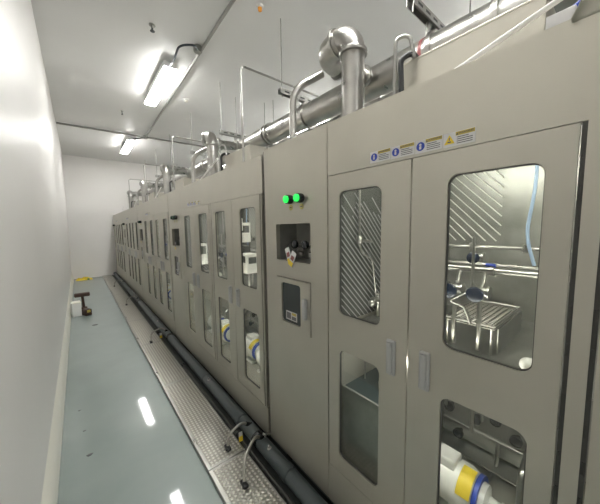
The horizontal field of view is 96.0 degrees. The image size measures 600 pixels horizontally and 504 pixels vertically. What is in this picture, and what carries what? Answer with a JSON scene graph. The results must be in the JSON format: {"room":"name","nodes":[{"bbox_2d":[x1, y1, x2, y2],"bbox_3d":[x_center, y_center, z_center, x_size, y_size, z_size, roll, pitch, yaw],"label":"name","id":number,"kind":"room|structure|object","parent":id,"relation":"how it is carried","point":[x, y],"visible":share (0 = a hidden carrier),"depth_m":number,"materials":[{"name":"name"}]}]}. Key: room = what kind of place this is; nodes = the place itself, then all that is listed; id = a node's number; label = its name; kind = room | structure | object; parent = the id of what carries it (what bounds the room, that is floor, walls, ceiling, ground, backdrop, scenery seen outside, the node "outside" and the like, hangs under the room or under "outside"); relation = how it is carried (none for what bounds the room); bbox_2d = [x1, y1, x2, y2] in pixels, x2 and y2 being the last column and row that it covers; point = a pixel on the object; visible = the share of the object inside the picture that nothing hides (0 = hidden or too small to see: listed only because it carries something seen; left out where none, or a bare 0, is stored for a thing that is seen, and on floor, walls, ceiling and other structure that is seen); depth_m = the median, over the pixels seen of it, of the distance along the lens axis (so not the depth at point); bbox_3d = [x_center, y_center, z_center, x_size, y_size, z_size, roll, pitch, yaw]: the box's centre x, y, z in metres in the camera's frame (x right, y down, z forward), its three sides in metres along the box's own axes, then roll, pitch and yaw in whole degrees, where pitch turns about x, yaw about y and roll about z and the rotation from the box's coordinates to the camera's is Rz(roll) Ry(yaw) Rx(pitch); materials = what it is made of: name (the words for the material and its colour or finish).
{"room":"factory production room","nodes":[
{"label":"factory production room","id":0,"kind":"room"},
{"bbox_2d":[0,0,71,503],"bbox_3d":[-2.642,-0.604,2.682,0.187,4.080,15.960,-5,7,-39],"label":"wall","id":1,"kind":"structure","parent":0,"point":[35,262],"depth_m":1.62,"materials":[{"name":"white paint"}]},
{"bbox_2d":[41,275,73,503],"bbox_3d":[-2.557,1.330,2.909,0.046,0.185,15.960,-5,7,-39],"label":"baseboard","id":2,"kind":"structure","parent":1,"relation":"attached to","point":[52,471],"depth_m":2.12,"materials":[{"name":"white"}]},
{"bbox_2d":[62,154,201,278],"bbox_3d":[-5.879,-1.276,10.385,5.400,4.080,0.100,-5,7,-39],"label":"wall","id":3,"kind":"structure","parent":0,"point":[96,190],"depth_m":9.35,"materials":[{"name":"white paint"}]},
{"bbox_2d":[57,277,333,503],"bbox_3d":[-0.753,1.309,4.394,5.400,0.100,16.360,-5,7,-39],"label":"floor","id":4,"kind":"structure","parent":0,"point":[143,453],"depth_m":2.25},
{"bbox_2d":[70,300,81,316],"bbox_3d":[-4.328,1.098,5.222,0.204,0.268,0.144,4,7,45],"label":"carton","id":5,"kind":"object","parent":4,"relation":"on","point":[76,310],"visible":1,"depth_m":5.16,"materials":[{"name":"white cardboard"}]},
{"bbox_2d":[74,292,89,308],"bbox_3d":[-4.596,1.025,5.709,0.260,0.330,0.120,-5,7,-39],"label":"tool","id":6,"kind":"object","parent":4,"relation":"on","point":[82,294],"visible":0.94,"depth_m":5.69,"materials":[{"name":"brown"}]},
{"bbox_2d":[76,277,92,280],"bbox_3d":[-7.197,0.873,9.003,0.440,0.095,0.325,-5,7,-39],"label":"heap","id":7,"kind":"object","parent":4,"relation":"on","point":[83,278],"visible":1,"depth_m":8.93,"materials":[{"name":"yellow"}]},
{"bbox_2d":[82,308,91,315],"bbox_3d":[-4.159,1.166,5.261,0.182,0.120,0.110,2,6,28],"label":"block","id":8,"kind":"object","parent":4,"relation":"on","point":[86,311],"visible":0.97,"depth_m":5.21,"materials":[{"name":"brown"}]},
{"bbox_2d":[102,275,113,279],"bbox_3d":[-6.519,0.878,9.189,0.272,0.031,1.154,-5,7,-39],"label":"channel cover","id":9,"kind":"object","parent":4,"relation":"on","point":[105,277],"visible":0.84,"depth_m":9.16,"materials":[{"name":"metal"}]},
{"bbox_2d":[105,279,118,286],"bbox_3d":[-5.747,0.954,8.254,0.272,0.031,1.264,-5,7,-39],"label":"channel cover","id":10,"kind":"object","parent":4,"relation":"on","point":[109,283],"visible":0.86,"depth_m":8.16,"materials":[{"name":"metal"}]},
{"bbox_2d":[108,285,124,294],"bbox_3d":[-4.941,1.034,7.275,0.272,0.031,1.264,-5,7,-39],"label":"channel cover","id":11,"kind":"object","parent":4,"relation":"on","point":[115,290],"visible":0.84,"depth_m":7.20,"materials":[{"name":"metal"}]},
{"bbox_2d":[113,212,126,282],"bbox_3d":[-5.466,-0.178,8.980,1.018,2.143,2.494,-5,7,-39],"label":"tall cabinet","id":12,"kind":"object","parent":4,"relation":"on","point":[117,218],"visible":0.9,"depth_m":8.53,"materials":[{"name":"metal"}]},
{"bbox_2d":[127,190,141,208],"bbox_3d":[-6.013,-1.789,9.928,0.389,0.914,0.788,1,6,17],"label":"exhaust riser","id":13,"kind":"object","parent":12,"relation":"on","point":[132,194],"visible":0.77,"depth_m":9.59,"materials":[{"name":"silver metal"}]},
{"bbox_2d":[136,189,140,204],"bbox_3d":[-4.737,-1.570,8.075,0.320,0.786,0.098,-2,5,-9],"label":"drain bend","id":14,"kind":"object","parent":12,"relation":"on","point":[139,190],"visible":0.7,"depth_m":8.03,"materials":[{"name":"silver metal"}]},
{"bbox_2d":[128,179,160,207],"bbox_3d":[-4.907,-1.796,8.884,1.220,1.091,0.040,-5,7,-39],"label":"conduit","id":15,"kind":"object","parent":12,"relation":"on","point":[129,179],"visible":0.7,"depth_m":8.53,"materials":[{"name":"grey metal"}]},
{"bbox_2d":[113,293,133,306],"bbox_3d":[-4.135,1.114,6.297,0.272,0.031,1.264,-5,7,-39],"label":"channel cover","id":16,"kind":"object","parent":4,"relation":"on","point":[120,299],"visible":0.8,"depth_m":6.26,"materials":[{"name":"metal"}]},
{"bbox_2d":[119,304,144,322],"bbox_3d":[-3.329,1.193,5.319,0.272,0.031,1.264,-5,7,-39],"label":"channel cover","id":17,"kind":"object","parent":4,"relation":"on","point":[130,312],"visible":0.87,"depth_m":5.22,"materials":[{"name":"metal"}]},
{"bbox_2d":[122,206,142,299],"bbox_3d":[-3.873,-0.021,7.047,1.018,2.143,2.494,-5,7,-39],"label":"tall cabinet","id":18,"kind":"object","parent":4,"relation":"on","point":[129,216],"visible":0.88,"depth_m":6.63,"materials":[{"name":"metal"}]},
{"bbox_2d":[139,180,163,202],"bbox_3d":[-4.420,-1.632,7.995,0.389,0.914,0.788,1,6,17],"label":"exhaust riser","id":19,"kind":"object","parent":18,"relation":"on","point":[150,185],"visible":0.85,"depth_m":7.66,"materials":[{"name":"silver metal"}]},
{"bbox_2d":[149,192,163,199],"bbox_3d":[-3.818,-1.347,7.332,0.384,0.455,0.674,-5,7,-39],"label":"housing","id":20,"kind":"object","parent":18,"relation":"on","point":[152,195],"visible":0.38,"depth_m":7.06,"materials":[{"name":"metal"}]},
{"bbox_2d":[155,175,162,197],"bbox_3d":[-3.144,-1.413,6.142,0.320,0.786,0.098,-2,5,-9],"label":"drain bend","id":21,"kind":"object","parent":18,"relation":"on","point":[161,176],"visible":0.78,"depth_m":6.10,"materials":[{"name":"silver metal"}]},
{"bbox_2d":[143,164,185,201],"bbox_3d":[-3.314,-1.639,6.951,1.220,1.091,0.040,-5,7,-39],"label":"conduit","id":22,"kind":"object","parent":18,"relation":"on","point":[144,164],"visible":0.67,"depth_m":6.58,"materials":[{"name":"grey metal"}]},
{"bbox_2d":[128,319,161,347],"bbox_3d":[-2.523,1.273,4.341,0.272,0.031,1.264,-5,7,-39],"label":"channel cover","id":23,"kind":"object","parent":4,"relation":"on","point":[141,329],"visible":0.83,"depth_m":4.25,"materials":[{"name":"metal"}]},
{"bbox_2d":[137,193,175,334],"bbox_3d":[-2.280,0.137,5.114,1.018,2.143,2.494,-5,7,-39],"label":"tall cabinet","id":24,"kind":"object","parent":4,"relation":"on","point":[156,271],"visible":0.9,"depth_m":4.65,"materials":[{"name":"metal"}]},
{"bbox_2d":[160,219,168,258],"bbox_3d":[-2.442,-0.351,5.112,0.541,0.940,0.778,-5,7,-39],"label":"pipe manifold","id":25,"kind":"object","parent":24,"relation":"in","point":[166,239],"visible":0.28,"depth_m":4.78,"materials":[{"name":"silver metal"}]},
{"bbox_2d":[168,286,170,300],"bbox_3d":[-2.406,0.715,5.119,0.493,0.415,0.247,3,6,33],"label":"pump","id":26,"kind":"object","parent":24,"relation":"in","point":[169,287],"visible":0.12,"depth_m":5.04,"materials":[{"name":"white plastic"}]},
{"bbox_2d":[160,164,189,193],"bbox_3d":[-2.826,-1.474,6.062,0.389,0.914,0.788,1,6,17],"label":"exhaust riser","id":27,"kind":"object","parent":24,"relation":"on","point":[165,169],"visible":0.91,"depth_m":5.71,"materials":[{"name":"silver metal"}]},
{"bbox_2d":[171,136,200,189],"bbox_3d":[-1.721,-1.481,5.018,1.220,1.091,0.040,-5,7,-39],"label":"conduit","id":28,"kind":"object","parent":24,"relation":"on","point":[172,136],"visible":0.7,"depth_m":4.64,"materials":[{"name":"grey metal"}]},
{"bbox_2d":[173,177,199,189],"bbox_3d":[-2.225,-1.190,5.398,0.384,0.455,0.674,-5,7,-39],"label":"housing","id":29,"kind":"object","parent":24,"relation":"on","point":[183,181],"visible":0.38,"depth_m":5.09,"materials":[{"name":"metal"}]},
{"bbox_2d":[191,147,206,182],"bbox_3d":[-1.551,-1.255,4.209,0.320,0.786,0.098,-2,5,-9],"label":"drain bend","id":30,"kind":"object","parent":24,"relation":"on","point":[193,179],"visible":0.8,"depth_m":4.16,"materials":[{"name":"silver metal"}]},
{"bbox_2d":[141,341,188,388],"bbox_3d":[-1.717,1.353,3.363,0.272,0.031,1.264,-5,7,-39],"label":"channel cover","id":31,"kind":"object","parent":4,"relation":"on","point":[164,365],"visible":0.84,"depth_m":3.25,"materials":[{"name":"metal"}]},
{"bbox_2d":[163,377,244,473],"bbox_3d":[-0.911,1.433,2.385,0.272,0.031,1.264,-5,7,-39],"label":"channel cover","id":32,"kind":"object","parent":4,"relation":"on","point":[207,432],"visible":0.81,"depth_m":2.24,"materials":[{"name":"metal"}]},
{"bbox_2d":[167,155,270,435],"bbox_3d":[-0.687,0.294,3.181,1.018,2.143,2.494,-5,7,-39],"label":"tall cabinet","id":33,"kind":"object","parent":4,"relation":"on","point":[195,209],"visible":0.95,"depth_m":2.57,"materials":[{"name":"metal"}]},
{"bbox_2d":[191,243,207,264],"bbox_3d":[-1.257,0.082,3.383,0.164,0.375,0.124,-5,7,-39],"label":"instrument box","id":34,"kind":"object","parent":33,"relation":"in","point":[204,255],"visible":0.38,"depth_m":3.36,"materials":[{"name":"white plastic"}]},
{"bbox_2d":[201,158,217,178],"bbox_3d":[-1.147,-0.900,3.206,0.038,0.254,0.872,-5,7,-39],"label":"rod","id":35,"kind":"object","parent":33,"relation":"on","point":[214,162],"visible":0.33,"depth_m":3.03,"materials":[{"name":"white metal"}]},
{"bbox_2d":[208,308,228,332],"bbox_3d":[-1.012,0.848,3.474,0.493,0.415,0.247,3,6,33],"label":"pump","id":36,"kind":"object","parent":33,"relation":"in","point":[227,310],"visible":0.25,"depth_m":3.45,"materials":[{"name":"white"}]},
{"bbox_2d":[201,131,240,175],"bbox_3d":[-1.233,-1.317,4.129,0.389,0.914,0.788,1,6,17],"label":"exhaust riser","id":37,"kind":"object","parent":33,"relation":"on","point":[209,139],"visible":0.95,"depth_m":3.77,"materials":[{"name":"silver metal"}]},
{"bbox_2d":[219,145,226,170],"bbox_3d":[-0.999,-1.099,3.520,0.137,0.586,0.048,1,5,14],"label":"tube","id":38,"kind":"object","parent":33,"relation":"on","point":[220,146],"visible":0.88,"depth_m":3.50,"materials":[{"name":"grey metal"}]},
{"bbox_2d":[220,152,229,170],"bbox_3d":[-0.970,-1.047,3.518,0.125,0.486,0.052,-3,6,-25],"label":"hose","id":39,"kind":"object","parent":33,"relation":"on","point":[222,154],"visible":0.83,"depth_m":3.48,"materials":[{"name":"grey"}]},
{"bbox_2d":[207,208,255,277],"bbox_3d":[-0.849,-0.194,3.179,0.541,0.940,0.778,-5,7,-39],"label":"pipe manifold","id":40,"kind":"object","parent":33,"relation":"in","point":[222,254],"visible":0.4,"depth_m":3.11,"materials":[{"name":"silver plastic"}]},
{"bbox_2d":[221,311,250,344],"bbox_3d":[-0.813,0.872,3.186,0.493,0.415,0.247,3,6,33],"label":"pump","id":41,"kind":"object","parent":33,"relation":"in","point":[225,322],"visible":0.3,"depth_m":3.12,"materials":[{"name":"white plastic"}]},
{"bbox_2d":[225,144,267,168],"bbox_3d":[-0.632,-1.032,3.465,0.384,0.455,0.674,-5,7,-39],"label":"housing","id":42,"kind":"object","parent":33,"relation":"on","point":[250,151],"visible":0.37,"depth_m":3.19,"materials":[{"name":"metal"}]},
{"bbox_2d":[242,223,250,274],"bbox_3d":[-0.603,0.005,2.812,0.144,0.615,0.144,-5,7,-39],"label":"instrument box","id":43,"kind":"object","parent":33,"relation":"in","point":[246,233],"visible":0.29,"depth_m":2.75,"materials":[{"name":"white plastic"}]},
{"bbox_2d":[243,253,256,286],"bbox_3d":[-0.480,0.175,2.537,0.124,0.325,0.144,-5,7,-39],"label":"instrument box","id":44,"kind":"object","parent":33,"relation":"in","point":[249,259],"visible":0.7,"depth_m":2.48,"materials":[{"name":"white plastic"}]},
{"bbox_2d":[245,310,258,334],"bbox_3d":[-0.613,0.696,3.343,0.295,0.689,0.560,-5,7,-39],"label":"valve plate","id":45,"kind":"object","parent":33,"relation":"in","point":[253,317],"visible":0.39,"depth_m":3.53,"materials":[{"name":"grey metal"}]},
{"bbox_2d":[246,332,258,363],"bbox_3d":[-0.409,0.908,2.743,0.493,0.415,0.247,3,6,33],"label":"pump","id":46,"kind":"object","parent":33,"relation":"in","point":[252,339],"visible":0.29,"depth_m":2.71,"materials":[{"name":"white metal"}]},
{"bbox_2d":[250,248,255,284],"bbox_3d":[-0.246,-0.134,2.448,0.541,0.940,0.778,-5,7,-39],"label":"pipe manifold","id":47,"kind":"object","parent":33,"relation":"in","point":[252,249],"visible":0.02,"depth_m":2.65,"materials":[{"name":"silver plastic"}]},
{"bbox_2d":[256,350,259,372],"bbox_3d":[-0.210,0.932,2.454,0.493,0.415,0.247,3,6,33],"label":"pump","id":48,"kind":"object","parent":33,"relation":"in","point":[257,353],"visible":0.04,"depth_m":2.52,"materials":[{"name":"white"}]},
{"bbox_2d":[240,66,317,161],"bbox_3d":[-0.122,-1.343,3.075,1.220,1.091,0.040,-5,7,-39],"label":"conduit","id":49,"kind":"object","parent":33,"relation":"on","point":[241,67],"visible":0.73,"depth_m":2.71,"materials":[{"name":"grey metal"}]},
{"bbox_2d":[289,70,323,138],"bbox_3d":[0.048,-1.117,2.266,0.320,0.786,0.098,-2,5,-9],"label":"pipe","id":50,"kind":"object","parent":33,"relation":"on","point":[315,77],"visible":0.84,"depth_m":2.22,"materials":[{"name":"silver metal"}]},
{"bbox_2d":[113,272,327,503],"bbox_3d":[-2.501,1.187,4.683,0.105,0.139,13.240,-5,7,-39],"label":"drain pipe","id":51,"kind":"object","parent":4,"relation":"on","point":[288,473],"visible":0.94,"depth_m":2.11,"materials":[{"name":"grey plastic"}]},
{"bbox_2d":[149,328,168,342],"bbox_3d":[-2.080,1.212,3.967,0.078,0.173,0.306,2,6,25],"label":"hose","id":52,"kind":"object","parent":51,"relation":"attached to","point":[150,341],"visible":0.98,"depth_m":3.95,"materials":[{"name":"grey"}]},
{"bbox_2d":[224,421,251,451],"bbox_3d":[-0.458,1.382,2.046,0.236,0.144,0.065,-6,7,-42],"label":"hose","id":53,"kind":"object","parent":51,"relation":"attached to","point":[227,446],"visible":0.99,"depth_m":2.03,"materials":[{"name":"grey"}]},
{"bbox_2d":[240,434,263,489],"bbox_3d":[-0.323,1.387,1.834,0.066,0.171,0.348,0,5,12],"label":"hose","id":54,"kind":"object","parent":51,"relation":"attached to","point":[243,482],"visible":1,"depth_m":1.75,"materials":[{"name":"grey"}]},
{"bbox_2d":[112,275,331,503],"bbox_3d":[-2.465,1.255,4.660,0.222,0.006,13.350,-5,7,-39],"label":"trim","id":55,"kind":"structure","parent":4,"relation":"on","point":[260,456],"depth_m":2.22,"materials":[{"name":"grey"}]},
{"bbox_2d":[113,275,294,503],"bbox_3d":[-2.548,1.240,4.629,0.032,0.032,13.210,-5,7,-39],"label":"supply pipe","id":56,"kind":"object","parent":55,"relation":"on","point":[281,490],"visible":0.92,"depth_m":2.25,"materials":[{"name":"grey"}]},
{"bbox_2d":[209,450,285,503],"bbox_3d":[-0.105,1.512,1.407,0.272,0.031,1.264,-5,7,-39],"label":"channel cover","id":57,"kind":"object","parent":4,"relation":"on","point":[226,477],"visible":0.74,"depth_m":1.72,"materials":[{"name":"metal"}]},
{"bbox_2d":[263,12,599,503],"bbox_3d":[0.913,0.443,1.239,1.018,2.163,2.494,-5,7,-39],"label":"tall cabinet","id":58,"kind":"object","parent":4,"relation":"on","point":[450,157],"visible":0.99,"depth_m":1.06,"materials":[{"name":"metal"}]},
{"bbox_2d":[285,241,291,261],"bbox_3d":[-0.053,0.004,1.685,0.053,0.138,0.077,-5,7,-36],"label":"tag","id":59,"kind":"object","parent":58,"relation":"hanging from","point":[287,250],"visible":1,"depth_m":1.67,"materials":[{"name":"grey"}]},
{"bbox_2d":[283,195,293,203],"bbox_3d":[-0.075,-0.312,1.600,0.053,0.056,0.056,-5,7,-39],"label":"light","id":60,"kind":"object","parent":58,"relation":"attached to","point":[287,199],"depth_m":1.59,"materials":[{"name":"green plastic"}]},
{"bbox_2d":[287,312,295,320],"bbox_3d":[-0.054,0.404,1.702,0.001,0.045,0.096,-5,7,-39],"label":"print","id":61,"kind":"object","parent":58,"relation":"attached to","point":[291,316],"depth_m":1.70,"materials":[{"name":"white"}]},
{"bbox_2d":[288,246,301,266],"bbox_3d":[-0.035,0.029,1.628,0.101,0.133,0.046,1,6,20],"label":"tag","id":62,"kind":"object","parent":58,"relation":"hanging from","point":[293,254],"visible":1,"depth_m":1.63,"materials":[{"name":"white"}]},
{"bbox_2d":[293,193,304,202],"bbox_3d":[-0.011,-0.305,1.523,0.053,0.056,0.056,-5,7,-39],"label":"light","id":63,"kind":"object","parent":58,"relation":"attached to","point":[298,197],"depth_m":1.51,"materials":[{"name":"green plastic"}]},
{"bbox_2d":[318,26,371,116],"bbox_3d":[0.366,-1.178,2.186,0.389,0.914,0.788,1,6,17],"label":"exhaust riser","id":64,"kind":"object","parent":58,"relation":"on","point":[342,54],"visible":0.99,"depth_m":1.82,"materials":[{"name":"silver metal"}]},
{"bbox_2d":[342,361,378,482],"bbox_3d":[0.541,0.791,1.591,0.586,0.745,0.284,-5,7,-39],"label":"trough","id":65,"kind":"object","parent":58,"relation":"in","point":[360,396],"visible":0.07,"depth_m":1.44,"materials":[{"name":"metal"}]},
{"bbox_2d":[356,190,379,316],"bbox_3d":[0.426,-0.081,1.554,0.273,0.940,0.049,-5,6,-35],"label":"pipe","id":66,"kind":"object","parent":58,"relation":"in","point":[375,300],"visible":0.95,"depth_m":1.53,"materials":[{"name":"silver metal"}]},
{"bbox_2d":[393,34,415,94],"bbox_3d":[0.601,-0.960,1.577,0.137,0.586,0.048,1,5,14],"label":"tube","id":67,"kind":"object","parent":58,"relation":"on","point":[403,36],"visible":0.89,"depth_m":1.56,"materials":[{"name":"grey metal"}]},
{"bbox_2d":[398,51,418,91],"bbox_3d":[0.629,-0.909,1.575,0.125,0.486,0.052,-3,6,-25],"label":"hose","id":68,"kind":"object","parent":58,"relation":"on","point":[407,55],"visible":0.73,"depth_m":1.54,"materials":[{"name":"black rubber"}]},
{"bbox_2d":[449,170,503,240],"bbox_3d":[1.006,-0.342,1.741,0.006,0.535,0.503,-5,7,-39],"label":"grille","id":69,"kind":"object","parent":58,"relation":"attached to","point":[494,170],"depth_m":1.65,"materials":[{"name":"silver metal"}]},
{"bbox_2d":[404,0,555,89],"bbox_3d":[0.967,-0.894,1.522,0.384,0.455,0.674,-5,7,-39],"label":"housing","id":70,"kind":"object","parent":58,"relation":"on","point":[444,58],"visible":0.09,"depth_m":1.33,"materials":[{"name":"metal"}]},
{"bbox_2d":[439,442,525,503],"bbox_3d":[0.786,1.011,1.243,0.493,0.415,0.247,3,6,33],"label":"pump","id":71,"kind":"object","parent":58,"relation":"in","point":[461,482],"visible":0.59,"depth_m":1.20,"materials":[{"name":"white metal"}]},
{"bbox_2d":[446,301,521,355],"bbox_3d":[0.896,0.351,1.317,0.408,0.132,0.210,-5,7,-39],"label":"rack","id":72,"kind":"object","parent":58,"relation":"in","point":[511,328],"visible":0.87,"depth_m":1.26,"materials":[{"name":"metal"}]},
{"bbox_2d":[441,399,557,503],"bbox_3d":[0.986,0.834,1.400,0.295,0.689,0.560,-5,7,-39],"label":"valve plate","id":73,"kind":"object","parent":58,"relation":"in","point":[506,443],"visible":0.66,"depth_m":1.51,"materials":[{"name":"metal"}]},
{"bbox_2d":[454,0,562,68],"bbox_3d":[0.675,-0.740,0.994,0.038,0.254,0.872,-5,7,-39],"label":"rod","id":74,"kind":"object","parent":58,"relation":"on","point":[552,3],"visible":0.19,"depth_m":0.92,"materials":[{"name":"silver metal"}]},
{"bbox_2d":[447,165,572,368],"bbox_3d":[0.750,-0.056,1.236,0.541,0.940,0.778,-5,7,-39],"label":"pipe manifold","id":75,"kind":"object","parent":58,"relation":"in","point":[474,294],"visible":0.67,"depth_m":1.16,"materials":[{"name":"silver metal"}]},
{"bbox_2d":[545,0,580,29],"bbox_3d":[1.070,-0.752,0.746,0.120,0.312,0.586,-5,7,-39],"label":"block","id":76,"kind":"object","parent":58,"relation":"on","point":[564,15],"visible":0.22,"depth_m":0.90,"materials":[{"name":"white plastic"}]},
{"bbox_2d":[571,0,599,22],"bbox_3d":[0.802,-0.643,0.511,0.029,0.161,0.400,-5,7,-39],"label":"protective film","id":77,"kind":"object","parent":58,"relation":"on","point":[585,8],"visible":1,"depth_m":0.66,"materials":[{"name":"plastic"}]},
{"bbox_2d":[31,0,490,166],"bbox_3d":[-0.812,-2.853,4.006,5.400,0.100,16.360,-5,7,-39],"label":"ceiling","id":78,"kind":"structure","parent":0,"point":[102,58],"depth_m":3.85,"materials":[{"name":"white paint"}]},
{"bbox_2d":[120,137,134,153],"bbox_3d":[-4.875,-3.006,7.618,0.186,0.150,1.480,-5,7,-39],"label":"ceiling light","id":79,"kind":"object","parent":78,"relation":"attached to","point":[127,145],"visible":0.97,"depth_m":7.39,"materials":[{"name":"white plastic"}]},
{"bbox_2d":[56,122,222,149],"bbox_3d":[-3.561,-3.047,7.431,4.707,0.044,0.042,-5,7,-36],"label":"conduit","id":80,"kind":"object","parent":78,"relation":"attached to","point":[56,122],"visible":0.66,"depth_m":6.77,"materials":[{"name":"grey metal"}]},
{"bbox_2d":[149,23,155,32],"bbox_3d":[-1.768,-2.680,3.232,0.072,0.073,0.072,-5,7,-39],"label":"sprinkler head","id":81,"kind":"object","parent":78,"relation":"attached to","point":[152,25],"visible":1,"depth_m":3.22},
{"bbox_2d":[144,60,177,105],"bbox_3d":[-2.324,-2.747,4.444,0.186,0.150,1.480,-5,7,-39],"label":"ceiling light","id":82,"kind":"object","parent":78,"relation":"attached to","point":[165,74],"visible":0.99,"depth_m":4.26,"materials":[{"name":"white plastic"}]},
{"bbox_2d":[169,134,189,168],"bbox_3d":[-2.891,-2.650,7.399,1.300,0.875,0.061,-5,7,-39],"label":"hanger","id":83,"kind":"object","parent":78,"relation":"hanging from","point":[171,165],"visible":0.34,"depth_m":7.08,"materials":[{"name":"grey metal"}]},
{"bbox_2d":[145,0,235,136],"bbox_3d":[-1.197,-2.718,3.479,0.038,0.040,9.222,-5,7,-38],"label":"conduit","id":84,"kind":"object","parent":78,"relation":"attached to","point":[231,2],"visible":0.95,"depth_m":3.77,"materials":[{"name":"grey metal"}]},
{"bbox_2d":[193,44,201,54],"bbox_3d":[-1.371,-2.716,3.621,0.110,0.075,0.110,-5,7,-39],"label":"junction box","id":85,"kind":"object","parent":78,"relation":"attached to","point":[199,51],"visible":0.88,"depth_m":3.59,"materials":[{"name":"grey"}]},
{"bbox_2d":[169,44,197,66],"bbox_3d":[-1.581,-2.650,3.662,0.275,0.103,0.704,-5,7,-39],"label":"power cable","id":86,"kind":"object","parent":85,"relation":"attached to","point":[181,45],"visible":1,"depth_m":3.46,"materials":[{"name":"grey plastic"}]},
{"bbox_2d":[190,112,237,155],"bbox_3d":[-1.831,-2.545,6.113,1.300,0.875,0.061,-5,7,-39],"label":"hanger","id":87,"kind":"object","parent":78,"relation":"hanging from","point":[192,152],"visible":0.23,"depth_m":5.76,"materials":[{"name":"grey metal"}]},
{"bbox_2d":[219,88,273,138],"bbox_3d":[-0.860,-2.449,4.934,1.300,0.875,0.061,-5,7,-39],"label":"hanger","id":88,"kind":"object","parent":78,"relation":"hanging from","point":[221,132],"visible":0.38,"depth_m":4.64,"materials":[{"name":"grey metal"}]},
{"bbox_2d":[256,3,262,11],"bbox_3d":[-0.442,-2.679,2.975,0.080,0.064,0.080,-5,7,-39],"label":"beacon","id":89,"kind":"object","parent":78,"relation":"attached to","point":[259,6],"visible":1,"depth_m":2.96,"materials":[{"name":"orange plastic"}]},
{"bbox_2d":[278,18,341,114],"bbox_3d":[0.251,-2.339,3.586,1.300,0.875,0.061,-5,7,-39],"label":"hanger","id":90,"kind":"object","parent":78,"relation":"hanging from","point":[281,91],"visible":0.36,"depth_m":3.25,"materials":[{"name":"grey metal"}]},
{"bbox_2d":[406,0,470,29],"bbox_3d":[1.292,-2.236,2.323,1.300,0.875,0.061,-5,7,-39],"label":"hanger","id":91,"kind":"object","parent":78,"relation":"hanging from","point":[417,8],"visible":0.28,"depth_m":2.07,"materials":[{"name":"grey metal"}]},
{"bbox_2d":[148,0,578,195],"bbox_3d":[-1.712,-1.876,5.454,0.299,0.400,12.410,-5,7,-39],"label":"duct","id":92,"kind":"object","parent":91,"relation":"hanging from","point":[328,105],"visible":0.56,"depth_m":2.48,"materials":[{"name":"silver metal"}]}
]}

